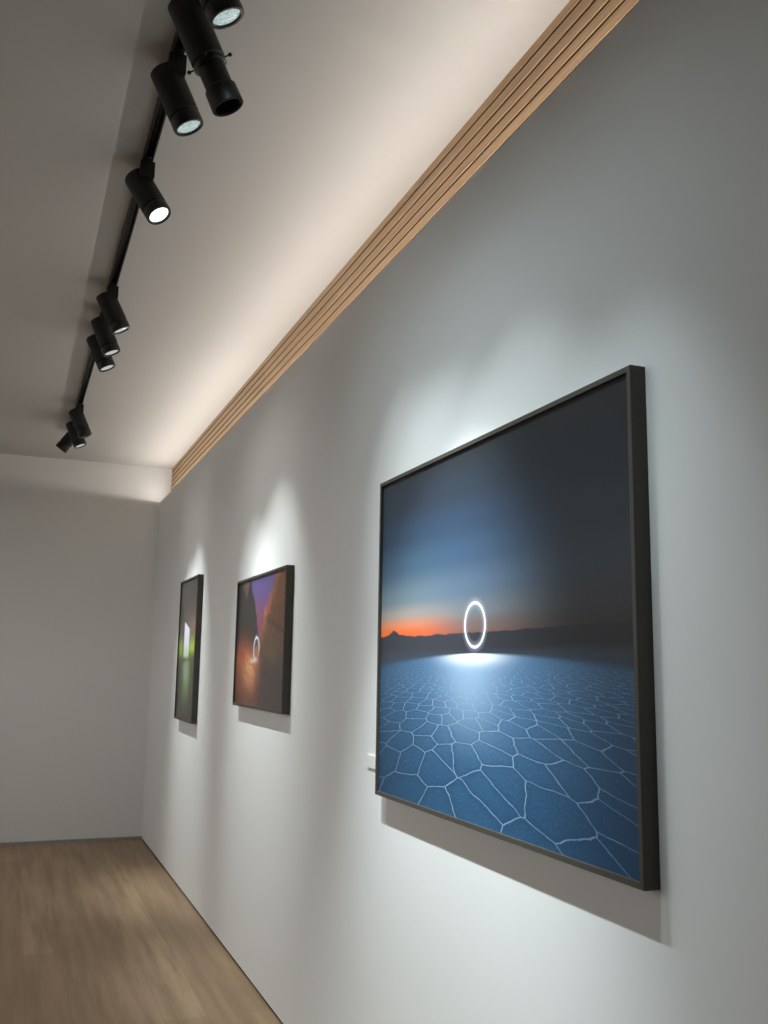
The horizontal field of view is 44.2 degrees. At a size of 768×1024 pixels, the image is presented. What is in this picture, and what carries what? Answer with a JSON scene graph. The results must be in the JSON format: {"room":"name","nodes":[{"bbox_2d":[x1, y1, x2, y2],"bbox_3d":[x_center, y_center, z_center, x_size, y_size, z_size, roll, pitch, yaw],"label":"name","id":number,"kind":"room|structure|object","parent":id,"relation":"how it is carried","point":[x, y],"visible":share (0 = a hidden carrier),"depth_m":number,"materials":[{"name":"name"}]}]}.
{"room":"museum","nodes":[
{"label":"museum","id":0,"kind":"room"},
{"bbox_2d":[0,453,171,842],"bbox_3d":[-4.237,1.099,8.031,4.829,3.404,0.100,5,-10,-21],"label":"wall","id":1,"kind":"structure","parent":0,"point":[79,539],"depth_m":8.53,"materials":[{"name":"white paint"}]},
{"bbox_2d":[0,836,141,845],"bbox_3d":[-4.335,2.751,7.670,4.633,0.024,0.012,5,-10,-21],"label":"baseboard","id":2,"kind":"structure","parent":1,"relation":"attached to","point":[130,837],"depth_m":8.28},
{"bbox_2d":[0,839,281,1023],"bbox_3d":[-2.604,1.944,2.216,5.829,0.100,11.742,5,-10,-21],"label":"floor","id":3,"kind":"structure","parent":0,"point":[92,932],"depth_m":5.22,"materials":[{"name":"brown wood"}]},
{"bbox_2d":[0,0,569,468],"bbox_3d":[-2.082,-1.476,2.964,4.829,0.100,11.742,5,-10,-21],"label":"ceiling","id":4,"kind":"structure","parent":0,"point":[347,104],"depth_m":3.64,"materials":[{"name":"white paint"}]},
{"bbox_2d":[77,30,184,403],"bbox_3d":[-0.978,-1.258,3.758,0.037,0.034,8.484,5,-10,-21],"label":"track","id":5,"kind":"object","parent":4,"relation":"attached to","point":[159,116],"visible":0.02,"depth_m":3.94,"materials":[{"name":"black metal"}]},
{"bbox_2d":[56,432,72,452],"bbox_3d":[-2.422,-0.575,7.290,0.193,0.246,0.148,5,-10,-21],"label":"track spotlight","id":6,"kind":"object","parent":5,"relation":"hanging from","point":[65,443],"visible":0.63,"depth_m":7.25,"materials":[{"name":"black metal"}]},
{"bbox_2d":[66,421,86,448],"bbox_3d":[-2.319,-0.599,7.141,0.156,0.244,0.136,-2,-10,18],"label":"track spotlight","id":7,"kind":"object","parent":5,"relation":"hanging from","point":[77,442],"visible":0.75,"depth_m":7.09,"materials":[{"name":"black metal"}]},
{"bbox_2d":[68,401,91,438],"bbox_3d":[-2.173,-0.652,6.775,0.159,0.255,0.139,-2,-10,18],"label":"track spotlight","id":8,"kind":"object","parent":5,"relation":"hanging from","point":[77,416],"visible":1,"depth_m":6.73,"materials":[{"name":"black metal"}]},
{"bbox_2d":[86,334,114,371],"bbox_3d":[-1.569,-0.898,5.252,0.156,0.244,0.137,-2,-10,19],"label":"track spotlight","id":9,"kind":"object","parent":5,"relation":"hanging from","point":[104,364],"visible":0.75,"depth_m":5.21,"materials":[{"name":"black metal"}]},
{"bbox_2d":[91,311,119,356],"bbox_3d":[-1.465,-0.940,4.988,0.151,0.244,0.138,-2,-10,17],"label":"track spotlight","id":10,"kind":"object","parent":5,"relation":"hanging from","point":[108,343],"visible":0.91,"depth_m":4.94,"materials":[{"name":"black metal"}]},
{"bbox_2d":[96,281,129,334],"bbox_3d":[-1.330,-0.994,4.651,0.157,0.243,0.143,-1,-10,13],"label":"track spotlight","id":11,"kind":"object","parent":5,"relation":"hanging from","point":[108,302],"visible":1,"depth_m":4.61,"materials":[{"name":"black metal"}]},
{"bbox_2d":[125,154,170,224],"bbox_3d":[-0.872,-1.178,3.493,0.181,0.241,0.127,-5,-11,33],"label":"track spotlight","id":12,"kind":"object","parent":5,"relation":"hanging from","point":[139,181],"visible":1,"depth_m":3.46,"materials":[{"name":"black metal"}]},
{"bbox_2d":[150,44,202,136],"bbox_3d":[-0.630,-1.272,2.887,0.154,0.244,0.139,-2,-10,18],"label":"track spotlight","id":13,"kind":"object","parent":5,"relation":"hanging from","point":[168,78],"visible":1,"depth_m":2.85,"materials":[{"name":"black metal"}]},
{"bbox_2d":[168,0,242,116],"bbox_3d":[-0.489,-1.262,2.590,0.214,0.357,0.148,5,-10,-21],"label":"track spotlight","id":14,"kind":"object","parent":5,"relation":"hanging from","point":[201,44],"visible":0.99,"depth_m":2.54,"materials":[{"name":"black metal"}]},
{"bbox_2d":[199,0,243,29],"bbox_3d":[-0.433,-1.351,2.391,0.153,0.244,0.142,-2,-10,15],"label":"track spotlight","id":15,"kind":"object","parent":5,"relation":"hanging from","point":[220,14],"visible":1,"depth_m":2.37,"materials":[{"name":"black metal"}]},
{"bbox_2d":[141,0,767,1023],"bbox_3d":[0.025,0.575,3.422,0.116,3.050,11.642,5,-10,-21],"label":"wall","id":16,"kind":"structure","parent":0,"point":[623,223],"depth_m":2.52,"materials":[{"name":"white paint"}]},
{"bbox_2d":[174,574,203,723],"bbox_3d":[-1.421,0.994,6.873,0.040,1.024,0.724,5,-10,-21],"label":"framed photograph","id":17,"kind":"object","parent":16,"relation":"attached to","point":[191,592],"visible":1,"depth_m":6.78,"materials":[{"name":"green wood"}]},
{"bbox_2d":[143,840,282,1023],"bbox_3d":[-0.007,2.086,3.171,0.090,0.014,11.642,5,-10,-21],"label":"baseboard","id":18,"kind":"structure","parent":16,"relation":"attached to","point":[143,840],"depth_m":5.26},
{"bbox_2d":[232,565,294,713],"bbox_3d":[-0.639,0.669,4.909,0.040,0.693,1.041,5,-10,-21],"label":"framed photograph","id":19,"kind":"object","parent":16,"relation":"attached to","point":[264,608],"visible":1,"depth_m":4.78,"materials":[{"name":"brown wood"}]},
{"bbox_2d":[367,754,375,768],"bbox_3d":[-0.032,0.882,3.334,0.006,0.044,0.151,5,-10,-21],"label":"wall label","id":20,"kind":"object","parent":16,"relation":"attached to","point":[370,758],"visible":0.53,"depth_m":3.36,"materials":[{"name":"white paper"}]},
{"bbox_2d":[375,365,660,890],"bbox_3d":[0.266,0.323,2.629,0.040,1.074,1.480,5,-10,-21],"label":"framed photograph","id":21,"kind":"object","parent":16,"relation":"attached to","point":[515,702],"visible":1,"depth_m":2.34,"materials":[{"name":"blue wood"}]},
{"bbox_3d":[0.118,0.422,3.484,0.080,3.404,11.642,5,-10,-21],"label":"wall","id":22,"kind":"structure","parent":0,"visible":0},
{"bbox_2d":[171,360,264,490],"bbox_3d":[-1.375,-0.513,7.421,0.018,0.329,3.578,5,-10,-21],"label":"trim","id":23,"kind":"structure","parent":22,"relation":"attached to","point":[252,390],"depth_m":6.90,"materials":[{"name":"brown wood"}]},
{"bbox_2d":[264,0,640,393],"bbox_3d":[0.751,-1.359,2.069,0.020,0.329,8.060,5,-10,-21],"label":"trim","id":24,"kind":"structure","parent":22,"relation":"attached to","point":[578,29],"depth_m":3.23,"materials":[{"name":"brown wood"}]}
]}

